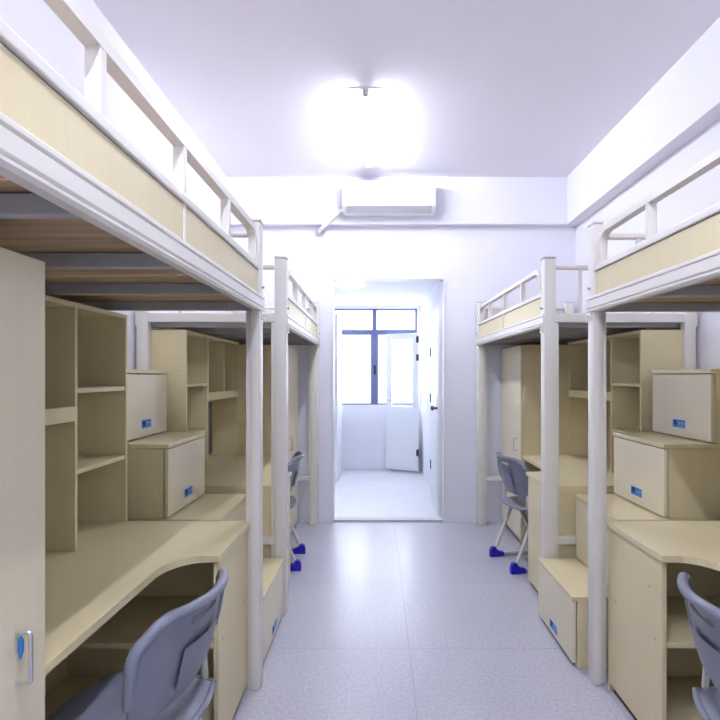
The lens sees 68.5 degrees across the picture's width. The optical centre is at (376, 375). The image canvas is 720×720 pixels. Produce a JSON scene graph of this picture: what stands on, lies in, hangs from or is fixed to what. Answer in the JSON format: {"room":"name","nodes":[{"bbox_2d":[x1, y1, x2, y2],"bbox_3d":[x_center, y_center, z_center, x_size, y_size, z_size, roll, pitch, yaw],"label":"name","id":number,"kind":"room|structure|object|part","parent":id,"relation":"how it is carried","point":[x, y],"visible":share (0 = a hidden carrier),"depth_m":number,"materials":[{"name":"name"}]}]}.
{"room":"dormitory room","nodes":[
{"label":"dormitory room","id":0,"kind":"room"},
{"bbox_2d":[0,0,225,368],"bbox_3d":[-1.480,-0.237,1.775,0.120,3.275,6.550,0,0,0],"label":"wall","id":1,"kind":"structure","parent":0,"point":[34,21],"depth_m":2.92,"materials":[{"name":"white paint"}]},
{"bbox_2d":[335,306,420,469],"bbox_3d":[-0.295,0.175,7.975,2.150,2.450,0.150,0,0,0],"label":"wall","id":2,"kind":"structure","parent":0,"point":[363,426],"depth_m":7.90,"materials":[{"name":"white paint"}]},
{"bbox_2d":[335,314,341,480],"bbox_3d":[-0.540,0.284,7.390,0.040,2.208,0.880,0,0,0],"label":"door","id":3,"kind":"structure","parent":2,"relation":"in","point":[338,322],"depth_m":7.13,"materials":[{"name":"white paint"}]},
{"bbox_2d":[335,309,416,404],"bbox_3d":[-0.175,-0.290,7.935,1.550,1.440,0.090,0,0,0],"label":"window","id":4,"kind":"structure","parent":2,"relation":"in","point":[374,332],"depth_m":7.92,"materials":[{"name":"blue metal"}]},
{"bbox_2d":[386,333,418,470],"bbox_3d":[0.366,0.375,7.699,0.531,1.990,0.077,0,0,28],"label":"door","id":5,"kind":"structure","parent":2,"relation":"in","point":[402,423],"depth_m":7.70,"materials":[{"name":"white paint"}]},
{"bbox_2d":[335,282,435,305],"bbox_3d":[-0.295,-1.100,6.635,2.150,0.100,2.930,0,0,0],"label":"ceiling","id":6,"kind":"structure","parent":0,"point":[367,293],"depth_m":6.80,"materials":[{"name":"white paint"}]},
{"bbox_2d":[226,177,575,521],"bbox_3d":[0.240,-0.237,5.070,3.560,3.275,0.200,0,0,0],"label":"wall","id":7,"kind":"structure","parent":0,"point":[484,235],"depth_m":5.05,"materials":[{"name":"white paint"}]},
{"bbox_2d":[315,228,323,236],"bbox_3d":[-0.545,-1.370,5.043,0.084,0.083,0.011,0,0,0],"label":"pipe collar","id":8,"kind":"object","parent":7,"relation":"attached to","point":[316,232],"visible":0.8,"depth_m":5.04,"materials":[{"name":"grey plastic"}]},
{"bbox_2d":[332,278,444,522],"bbox_3d":[0.110,0.230,5.109,1.080,2.340,0.142,0,0,0],"label":"trim","id":9,"kind":"structure","parent":7,"relation":"attached to","point":[334,280],"depth_m":5.05,"materials":[{"name":"white paint"}]},
{"bbox_2d":[334,517,442,521],"bbox_3d":[0.110,1.391,5.120,1.050,0.018,0.100,0,0,0],"label":"trim","id":10,"kind":"structure","parent":7,"relation":"attached to","point":[336,519],"depth_m":5.08,"materials":[{"name":"grey"}]},
{"bbox_2d":[342,181,435,216],"bbox_3d":[0.110,-1.638,4.876,0.850,0.284,0.188,0,0,0],"label":"air conditioner","id":11,"kind":"object","parent":7,"relation":"attached to","point":[359,198],"visible":1,"depth_m":4.79,"materials":[{"name":"white plastic"}]},
{"bbox_2d":[318,208,342,233],"bbox_3d":[-0.451,-1.459,4.967,0.291,0.220,0.095,0,0,28],"label":"pipe","id":12,"kind":"object","parent":11,"relation":"attached to","point":[339,211],"visible":0.99,"depth_m":4.93,"materials":[{"name":"white plastic"}]},
{"bbox_2d":[93,0,719,176],"bbox_3d":[0.240,-1.935,1.775,3.560,0.120,6.790,0,0,0],"label":"ceiling","id":13,"kind":"structure","parent":0,"point":[474,88],"depth_m":3.24,"materials":[{"name":"white paint"}]},
{"bbox_2d":[346,87,384,167],"bbox_3d":[-0.075,-1.848,4.030,0.250,0.054,1.200,0,0,0],"label":"ceiling light","id":14,"kind":"object","parent":13,"relation":"attached to","point":[365,104],"visible":1,"depth_m":3.88,"materials":[{"name":"white plastic"}]},
{"bbox_2d":[421,282,441,488],"bbox_3d":[0.720,0.175,6.535,0.120,2.450,2.730,0,0,0],"label":"wall","id":15,"kind":"structure","parent":0,"point":[434,298],"depth_m":7.04,"materials":[{"name":"white paint"}]},
{"bbox_2d":[430,305,441,515],"bbox_3d":[0.595,0.340,5.597,0.105,2.080,0.794,0,0,1],"label":"door","id":16,"kind":"structure","parent":15,"relation":"in","point":[436,316],"depth_m":5.30,"materials":[{"name":"white paint"}]},
{"bbox_2d":[232,470,634,719],"bbox_3d":[0.240,1.460,3.240,3.560,0.120,9.720,0,0,0],"label":"floor","id":17,"kind":"structure","parent":0,"point":[382,620],"depth_m":2.90,"materials":[{"name":"tile"}]},
{"bbox_2d":[0,247,44,719],"bbox_3d":[-1.053,0.573,0.848,0.709,1.655,0.645,0,0,0],"label":"wardrobe","id":18,"kind":"object","parent":17,"relation":"on","point":[22,277],"visible":1,"depth_m":1.09,"materials":[{"name":"beige laminate"}]},
{"bbox_3d":[-0.718,0.573,1.072,0.038,0.114,0.009,0,0,0],"label":"handle","id":19,"kind":"part","parent":18,"relation":"part of","materials":[{"name":"silver metal"}]},
{"bbox_2d":[0,0,264,689],"bbox_3d":[-0.963,0.349,1.415,0.912,2.102,2.004,0,0,0],"label":"bed","id":20,"kind":"object","parent":17,"relation":"on","point":[110,230],"visible":0.84,"depth_m":1.25,"materials":[{"name":"white paint"}]},
{"bbox_3d":[-0.541,-0.572,1.415,0.034,0.164,1.800,0,0,0],"label":"guard rail","id":21,"kind":"part","parent":20,"relation":"part of","materials":[{"name":"white paint"}]},
{"bbox_3d":[-0.960,-0.507,2.385,0.800,0.294,0.029,0,0,0],"label":"rail","id":22,"kind":"part","parent":20,"relation":"part of","materials":[{"name":"white metal"}]},
{"bbox_3d":[-0.553,0.355,2.380,0.067,2.090,0.070,0,0,0],"label":"post","id":23,"kind":"part","parent":20,"relation":"part of","materials":[{"name":"white metal"}]},
{"bbox_2d":[45,568,227,719],"bbox_3d":[-0.686,0.993,1.491,0.507,0.814,0.492,0,0,9],"label":"chair","id":24,"kind":"object","parent":17,"relation":"on","point":[159,679],"visible":1,"depth_m":1.40,"materials":[{"name":"grey plastic"}]},
{"bbox_3d":[-0.717,0.964,1.495,0.426,0.046,0.410,0,0,9],"label":"seat","id":25,"kind":"part","parent":24,"relation":"part of","materials":[{"name":"grey plastic"}]},
{"bbox_3d":[-0.515,0.733,1.464,0.132,0.275,0.463,0,0,9],"label":"backrest","id":26,"kind":"part","parent":24,"relation":"part of","materials":[{"name":"grey plastic"}]},
{"bbox_3d":[-0.493,0.765,1.460,0.041,0.114,0.184,0,0,9],"label":"embossed panel","id":27,"kind":"part","parent":24,"relation":"part of","materials":[{"name":"grey plastic"}]},
{"bbox_2d":[45,521,249,719],"bbox_3d":[-0.989,1.025,1.771,0.838,0.750,1.198,0,0,0],"label":"desk","id":28,"kind":"object","parent":17,"relation":"on","point":[101,596],"visible":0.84,"depth_m":2.06,"materials":[{"name":"beige laminate"}]},
{"bbox_3d":[-1.387,1.038,1.766,0.018,0.725,1.172,0,0,0],"label":"panel","id":29,"kind":"part","parent":28,"relation":"part of","materials":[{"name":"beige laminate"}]},
{"bbox_2d":[45,295,126,550],"bbox_3d":[-1.264,0.188,1.772,0.289,0.923,1.199,0,0,0],"label":"bookshelf","id":30,"kind":"object","parent":28,"relation":"on","point":[86,346],"visible":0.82,"depth_m":2.35,"materials":[{"name":"beige laminate"}]},
{"bbox_3d":[-1.262,0.360,2.164,0.276,0.018,0.379,0,0,0],"label":"shelf","id":31,"kind":"part","parent":30,"relation":"part of","materials":[{"name":"beige laminate"}]},
{"bbox_3d":[-1.262,0.056,2.164,0.276,0.018,0.379,0,0,0],"label":"shelf","id":32,"kind":"part","parent":30,"relation":"part of","materials":[{"name":"beige laminate"}]},
{"bbox_3d":[-1.264,0.197,2.362,0.288,0.905,0.016,0,0,0],"label":"panel","id":33,"kind":"part","parent":30,"relation":"part of","materials":[{"name":"beige laminate"}]},
{"bbox_2d":[45,677,213,719],"bbox_3d":[-0.987,1.341,2.135,0.782,0.018,0.410,0,0,0],"label":"shelf","id":34,"kind":"object","parent":28,"relation":"attached to","point":[65,688],"depth_m":2.22,"materials":[{"name":"beige laminate"}]},
{"bbox_2d":[77,597,213,647],"bbox_3d":[-0.987,0.986,2.135,0.782,0.018,0.410,0,0,0],"label":"shelf","id":35,"kind":"object","parent":28,"relation":"attached to","point":[124,628],"depth_m":2.10,"materials":[{"name":"beige laminate"}]},
{"bbox_3d":[-0.587,1.022,2.139,0.018,0.695,0.427,0,0,0],"label":"panel","id":36,"kind":"part","parent":28,"relation":"part of","materials":[{"name":"beige laminate"}]},
{"bbox_2d":[135,256,319,614],"bbox_3d":[-0.976,0.349,4.048,0.897,2.102,1.939,0,0,-1],"label":"bed","id":37,"kind":"object","parent":17,"relation":"on","point":[290,324],"visible":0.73,"depth_m":3.10,"materials":[{"name":"white paint"}]},
{"bbox_3d":[-1.370,0.355,3.104,0.070,2.090,0.055,0,0,-1],"label":"post","id":38,"kind":"part","parent":37,"relation":"part of","materials":[{"name":"white metal"}]},
{"bbox_3d":[-0.963,-0.507,3.111,0.785,0.294,0.029,0,0,-1],"label":"rail","id":39,"kind":"part","parent":37,"relation":"part of","materials":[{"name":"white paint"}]},
{"bbox_3d":[-0.576,0.355,3.119,0.092,2.090,0.070,0,0,-1],"label":"post","id":40,"kind":"part","parent":37,"relation":"part of","materials":[{"name":"white metal"}]},
{"bbox_3d":[-0.982,-0.507,4.985,0.785,0.294,0.029,0,0,-1],"label":"rail","id":41,"kind":"part","parent":37,"relation":"part of","materials":[{"name":"white metal"}]},
{"bbox_3d":[-0.561,-0.572,4.052,0.034,0.164,1.735,0,0,-1],"label":"guard rail","id":42,"kind":"part","parent":37,"relation":"part of","materials":[{"name":"white metal"}]},
{"bbox_3d":[-0.596,0.355,4.984,0.092,2.090,0.070,0,0,-1],"label":"post","id":43,"kind":"part","parent":37,"relation":"part of","materials":[{"name":"white metal"}]},
{"bbox_2d":[204,455,291,581],"bbox_3d":[-0.994,1.025,3.729,0.828,0.750,1.198,0,0,0],"label":"desk","id":44,"kind":"object","parent":17,"relation":"on","point":[226,474],"visible":0.15,"depth_m":3.38,"materials":[{"name":"beige laminate"}]},
{"bbox_2d":[151,330,238,472],"bbox_3d":[-1.268,0.188,3.728,0.279,0.923,1.199,0,0,0],"label":"bookshelf","id":45,"kind":"object","parent":44,"relation":"on","point":[202,369],"visible":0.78,"depth_m":3.52,"materials":[{"name":"beige laminate"}]},
{"bbox_3d":[-1.269,0.197,3.138,0.278,0.905,0.016,0,0,0],"label":"panel","id":46,"kind":"part","parent":45,"relation":"part of","materials":[{"name":"beige laminate"}]},
{"bbox_3d":[-1.267,0.360,3.336,0.266,0.018,0.379,0,0,0],"label":"shelf","id":47,"kind":"part","parent":45,"relation":"part of","materials":[{"name":"beige laminate"}]},
{"bbox_3d":[-1.267,0.056,3.336,0.266,0.018,0.379,0,0,0],"label":"shelf","id":48,"kind":"part","parent":45,"relation":"part of","materials":[{"name":"beige laminate"}]},
{"bbox_3d":[-1.274,0.197,4.318,0.268,0.905,0.016,0,0,0],"label":"panel","id":49,"kind":"part","parent":45,"relation":"part of","materials":[{"name":"beige laminate"}]},
{"bbox_3d":[-0.993,1.038,3.139,0.810,0.725,0.017,0,0,0],"label":"panel","id":50,"kind":"part","parent":44,"relation":"part of","materials":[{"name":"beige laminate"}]},
{"bbox_3d":[-0.597,1.022,3.361,0.018,0.695,0.427,0,0,0],"label":"panel","id":51,"kind":"part","parent":44,"relation":"part of","materials":[{"name":"beige laminate"}]},
{"bbox_2d":[238,345,297,532],"bbox_3d":[-1.058,0.573,4.652,0.699,1.655,0.645,0,0,0],"label":"wardrobe","id":52,"kind":"object","parent":17,"relation":"on","point":[292,352],"visible":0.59,"depth_m":4.33,"materials":[{"name":"beige laminate"}]},
{"bbox_3d":[-0.728,0.573,4.428,0.038,0.114,0.009,0,0,0],"label":"handle","id":53,"kind":"part","parent":52,"relation":"part of","materials":[{"name":"silver metal"}]},
{"bbox_3d":[-0.752,0.549,4.652,0.018,1.602,0.639,0,0,0],"label":"door","id":54,"kind":"part","parent":52,"relation":"part of","materials":[{"name":"laminate"}]},
{"bbox_2d":[263,558,283,661],"bbox_3d":[-0.976,1.228,2.797,0.869,0.343,0.545,0,0,0],"label":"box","id":55,"kind":"object","parent":17,"relation":"on","point":[272,567],"visible":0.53,"depth_m":2.78,"materials":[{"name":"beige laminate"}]},
{"bbox_2d":[127,494,245,520],"bbox_3d":[-1.081,0.870,2.797,0.659,0.368,0.545,0,0,0],"label":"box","id":56,"kind":"object","parent":55,"relation":"on","point":[207,507],"visible":0.12,"depth_m":2.75,"materials":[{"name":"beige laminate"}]},
{"bbox_2d":[127,432,205,518],"bbox_3d":[-1.203,0.505,2.797,0.414,0.358,0.545,0,0,0],"label":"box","id":57,"kind":"object","parent":56,"relation":"on","point":[166,470],"visible":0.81,"depth_m":2.53,"materials":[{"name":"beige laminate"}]},
{"bbox_2d":[127,369,166,440],"bbox_3d":[-1.314,0.145,2.797,0.192,0.358,0.545,0,0,0],"label":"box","id":58,"kind":"object","parent":57,"relation":"on","point":[146,389],"visible":0.54,"depth_m":2.79,"materials":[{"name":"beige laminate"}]},
{"bbox_3d":[-1.008,0.515,2.797,0.017,0.326,0.539,0,0,0],"label":"door","id":59,"kind":"part","parent":57,"relation":"part of","materials":[{"name":"laminate"}]},
{"bbox_3d":[-0.763,0.880,2.797,0.017,0.336,0.539,0,0,0],"label":"door","id":60,"kind":"part","parent":56,"relation":"part of","materials":[{"name":"laminate"}]},
{"bbox_2d":[288,451,305,570],"bbox_3d":[-0.802,0.993,3.973,0.507,0.814,0.492,0,0,-3],"label":"chair","id":61,"kind":"object","parent":17,"relation":"on","point":[293,464],"visible":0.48,"depth_m":3.90,"materials":[{"name":"grey"}]},
{"bbox_3d":[-0.833,0.964,3.971,0.426,0.046,0.410,0,0,-3],"label":"seat","id":62,"kind":"part","parent":61,"relation":"part of","materials":[{"name":"grey plastic"}]},
{"bbox_3d":[-0.665,1.170,3.798,0.200,0.410,0.030,0,0,-3],"label":"leg","id":63,"kind":"part","parent":61,"relation":"part of","materials":[{"name":"grey metal"}]},
{"bbox_3d":[-0.629,0.733,3.982,0.132,0.275,0.463,0,0,-3],"label":"backrest","id":64,"kind":"part","parent":61,"relation":"part of","materials":[{"name":"grey plastic"}]},
{"bbox_3d":[-0.684,1.170,4.162,0.200,0.410,0.030,0,0,-3],"label":"leg","id":65,"kind":"part","parent":61,"relation":"part of","materials":[{"name":"grey metal"}]},
{"bbox_3d":[-0.606,0.765,3.983,0.041,0.114,0.184,0,0,-3],"label":"embossed panel","id":66,"kind":"part","parent":61,"relation":"part of","materials":[{"name":"grey plastic"}]},
{"bbox_2d":[489,452,528,574],"bbox_3d":[1.153,0.993,3.963,0.507,0.814,0.492,0,0,-11],"label":"chair","id":67,"kind":"object","parent":17,"relation":"on","point":[514,477],"visible":0.67,"depth_m":3.85,"materials":[{"name":"grey plastic"}]},
{"bbox_3d":[0.993,1.170,4.118,0.200,0.410,0.030,0,0,-11],"label":"leg","id":68,"kind":"part","parent":67,"relation":"part of","materials":[{"name":"grey metal"}]},
{"bbox_3d":[0.961,0.765,3.926,0.041,0.114,0.184,0,0,-11],"label":"embossed panel","id":69,"kind":"part","parent":67,"relation":"part of","materials":[{"name":"grey plastic"}]},
{"bbox_3d":[0.983,0.733,3.930,0.132,0.275,0.463,0,0,-11],"label":"backrest","id":70,"kind":"part","parent":67,"relation":"part of","materials":[{"name":"grey plastic"}]},
{"bbox_3d":[1.183,0.964,3.969,0.426,0.046,0.410,0,0,-11],"label":"seat","id":71,"kind":"part","parent":67,"relation":"part of","materials":[{"name":"grey plastic"}]},
{"bbox_3d":[1.062,1.170,3.760,0.200,0.410,0.030,0,0,-11],"label":"leg","id":72,"kind":"part","parent":67,"relation":"part of","materials":[{"name":"grey metal"}]},
{"bbox_3d":[1.190,1.175,4.156,0.224,0.402,0.025,0,0,-11],"label":"leg","id":73,"kind":"part","parent":67,"relation":"part of","materials":[{"name":"grey"}]},
{"bbox_2d":[502,345,568,542],"bbox_3d":[1.516,0.573,4.652,0.744,1.655,0.645,0,0,0],"label":"wardrobe","id":74,"kind":"object","parent":17,"relation":"on","point":[521,365],"visible":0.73,"depth_m":4.33,"materials":[{"name":"beige laminate"}]},
{"bbox_3d":[1.187,0.549,4.652,0.018,1.602,0.639,0,0,0],"label":"door","id":75,"kind":"part","parent":74,"relation":"part of","materials":[{"name":"laminate"}]},
{"bbox_2d":[522,455,615,592],"bbox_3d":[1.452,1.025,3.729,0.873,0.750,1.198,0,0,0],"label":"desk","id":76,"kind":"object","parent":17,"relation":"on","point":[573,470],"visible":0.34,"depth_m":3.39,"materials":[{"name":"beige laminate"}]},
{"bbox_3d":[1.532,1.038,4.319,0.653,0.725,0.017,0,0,0],"label":"panel","id":77,"kind":"part","parent":76,"relation":"part of","materials":[{"name":"beige laminate"}]},
{"bbox_3d":[1.032,1.022,3.361,0.018,0.695,0.427,0,0,0],"label":"panel","id":78,"kind":"part","parent":76,"relation":"part of","materials":[{"name":"beige laminate"}]},
{"bbox_3d":[1.450,1.038,3.139,0.855,0.725,0.017,0,0,0],"label":"panel","id":79,"kind":"part","parent":76,"relation":"part of","materials":[{"name":"beige laminate"}]},
{"bbox_2d":[568,330,681,472],"bbox_3d":[1.726,0.188,3.728,0.324,0.923,1.199,0,0,0],"label":"bookshelf","id":80,"kind":"object","parent":76,"relation":"on","point":[631,357],"visible":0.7,"depth_m":3.52,"materials":[{"name":"beige laminate"}]},
{"bbox_3d":[1.732,0.197,4.318,0.313,0.905,0.016,0,0,0],"label":"panel","id":81,"kind":"part","parent":80,"relation":"part of","materials":[{"name":"beige laminate"}]},
{"bbox_3d":[1.884,0.197,3.728,0.008,0.905,1.164,0,0,0],"label":"panel","id":82,"kind":"part","parent":80,"relation":"part of","materials":[{"name":"beige laminate"}]},
{"bbox_3d":[1.724,0.360,3.336,0.311,0.018,0.379,0,0,0],"label":"shelf","id":83,"kind":"part","parent":80,"relation":"part of","materials":[{"name":"beige laminate"}]},
{"bbox_3d":[1.724,0.056,3.336,0.311,0.018,0.379,0,0,0],"label":"shelf","id":84,"kind":"part","parent":80,"relation":"part of","materials":[{"name":"beige laminate"}]},
{"bbox_3d":[1.726,0.197,3.138,0.323,0.905,0.016,0,0,0],"label":"panel","id":85,"kind":"part","parent":80,"relation":"part of","materials":[{"name":"beige laminate"}]},
{"bbox_2d":[537,558,607,667],"bbox_3d":[1.411,1.228,2.797,0.958,0.343,0.545,0,0,0],"label":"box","id":86,"kind":"object","parent":17,"relation":"on","point":[562,582],"visible":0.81,"depth_m":2.68,"materials":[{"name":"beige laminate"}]},
{"bbox_3d":[0.945,1.229,2.797,0.017,0.292,0.539,0,0,0],"label":"door","id":87,"kind":"part","parent":86,"relation":"part of","materials":[{"name":"laminate"}]},
{"bbox_2d":[575,494,719,580],"bbox_3d":[1.520,0.870,2.797,0.739,0.368,0.545,0,0,0],"label":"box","id":88,"kind":"object","parent":86,"relation":"on","point":[618,508],"visible":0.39,"depth_m":2.82,"materials":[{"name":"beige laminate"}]},
{"bbox_3d":[1.163,0.880,2.797,0.017,0.336,0.539,0,0,0],"label":"door","id":89,"kind":"part","parent":88,"relation":"part of","materials":[{"name":"laminate"}]},
{"bbox_2d":[613,432,719,518],"bbox_3d":[1.631,0.505,2.797,0.519,0.358,0.545,0,0,0],"label":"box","id":90,"kind":"object","parent":88,"relation":"on","point":[669,476],"visible":0.92,"depth_m":2.53,"materials":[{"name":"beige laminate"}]},
{"bbox_3d":[1.383,0.515,2.797,0.017,0.326,0.539,0,0,0],"label":"door","id":91,"kind":"part","parent":90,"relation":"part of","materials":[{"name":"laminate"}]},
{"bbox_2d":[652,369,719,443],"bbox_3d":[1.743,0.145,2.797,0.294,0.358,0.545,0,0,0],"label":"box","id":92,"kind":"object","parent":90,"relation":"on","point":[686,402],"visible":1,"depth_m":2.71,"materials":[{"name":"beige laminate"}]},
{"bbox_2d":[475,256,697,557],"bbox_3d":[1.409,0.349,4.060,0.922,2.102,1.939,0,0,-1],"label":"bed","id":93,"kind":"object","parent":17,"relation":"on","point":[535,320],"visible":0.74,"depth_m":3.11,"materials":[{"name":"white paint"}]},
{"bbox_3d":[0.991,0.355,4.986,0.092,2.090,0.070,0,0,-1],"label":"post","id":94,"kind":"part","parent":93,"relation":"part of","materials":[{"name":"white metal"}]},
{"bbox_3d":[0.982,-0.572,4.053,0.034,0.164,1.735,0,0,-1],"label":"guard rail","id":95,"kind":"part","parent":93,"relation":"part of","materials":[{"name":"white metal"}]},
{"bbox_3d":[1.390,-0.507,4.997,0.810,0.294,0.029,0,0,-1],"label":"rail","id":96,"kind":"part","parent":93,"relation":"part of","materials":[{"name":"white metal"}]},
{"bbox_3d":[1.023,0.355,3.121,0.092,2.090,0.070,0,0,-1],"label":"post","id":97,"kind":"part","parent":93,"relation":"part of","materials":[{"name":"white metal"}]},
{"bbox_3d":[1.810,0.355,4.992,0.070,2.090,0.055,0,0,-1],"label":"post","id":98,"kind":"part","parent":93,"relation":"part of","materials":[{"name":"white metal"}]},
{"bbox_3d":[1.422,-0.507,3.123,0.810,0.294,0.029,0,0,-1],"label":"rail","id":99,"kind":"part","parent":93,"relation":"part of","materials":[{"name":"white metal"}]},
{"bbox_3d":[1.842,0.355,3.128,0.070,2.090,0.055,0,0,-1],"label":"post","id":100,"kind":"part","parent":93,"relation":"part of","materials":[{"name":"white metal"}]},
{"bbox_2d":[586,148,719,684],"bbox_3d":[1.431,0.349,1.455,0.932,2.102,2.004,0,0,0],"label":"bed","id":101,"kind":"object","parent":17,"relation":"on","point":[676,268],"visible":0.99,"depth_m":2.26,"materials":[{"name":"white paint"}]},
{"bbox_3d":[1.012,0.355,2.420,0.067,2.090,0.070,0,0,0],"label":"post","id":102,"kind":"part","parent":101,"relation":"part of","materials":[{"name":"white metal"}]},
{"bbox_3d":[1.428,-0.507,2.425,0.820,0.294,0.029,0,0,0],"label":"rail","id":103,"kind":"part","parent":101,"relation":"part of","materials":[{"name":"white metal"}]},
{"bbox_3d":[0.999,-0.572,1.455,0.034,0.164,1.800,0,0,0],"label":"guard rail","id":104,"kind":"part","parent":101,"relation":"part of","materials":[{"name":"white metal"}]},
{"bbox_2d":[606,521,719,719],"bbox_3d":[1.459,1.025,1.771,0.858,0.750,1.198,0,0,0],"label":"desk","id":105,"kind":"object","parent":17,"relation":"on","point":[654,663],"visible":0.98,"depth_m":2.14,"materials":[{"name":"beige laminate"}]},
{"bbox_3d":[1.047,1.022,2.139,0.018,0.695,0.427,0,0,0],"label":"panel","id":106,"kind":"part","parent":105,"relation":"part of","materials":[{"name":"beige laminate"}]},
{"bbox_2d":[667,677,713,719],"bbox_3d":[1.457,1.341,2.135,0.802,0.018,0.410,0,0,0],"label":"shelf","id":107,"kind":"object","parent":105,"relation":"attached to","point":[681,705],"depth_m":2.18,"materials":[{"name":"beige laminate"}]},
{"bbox_2d":[667,597,719,647],"bbox_3d":[1.457,0.986,2.135,0.802,0.018,0.410,0,0,0],"label":"shelf","id":108,"kind":"object","parent":105,"relation":"attached to","point":[679,634],"depth_m":2.09,"materials":[{"name":"beige laminate"}]},
{"bbox_2d":[677,572,719,719],"bbox_3d":[1.091,0.993,1.403,0.507,0.814,0.492,0,0,8],"label":"chair","id":109,"kind":"object","parent":17,"relation":"on","point":[706,635],"visible":1,"depth_m":1.46,"materials":[{"name":"grey plastic"}]},
{"bbox_3d":[0.919,0.733,1.427,0.132,0.275,0.463,0,0,8],"label":"backrest","id":110,"kind":"part","parent":109,"relation":"part of","materials":[{"name":"grey plastic"}]},
{"bbox_3d":[0.897,0.765,1.431,0.041,0.114,0.184,0,0,8],"label":"embossed panel","id":111,"kind":"part","parent":109,"relation":"part of","materials":[{"name":"grey plastic"}]},
{"bbox_3d":[1.121,0.964,1.399,0.426,0.046,0.410,0,0,8],"label":"seat","id":112,"kind":"part","parent":109,"relation":"part of","materials":[{"name":"grey plastic"}]},
{"bbox_2d":[565,17,719,368],"bbox_3d":[1.905,-0.237,1.775,0.230,3.275,6.550,0,0,0],"label":"wall","id":113,"kind":"structure","parent":0,"point":[675,125],"depth_m":3.38,"materials":[{"name":"white paint"}]}
]}

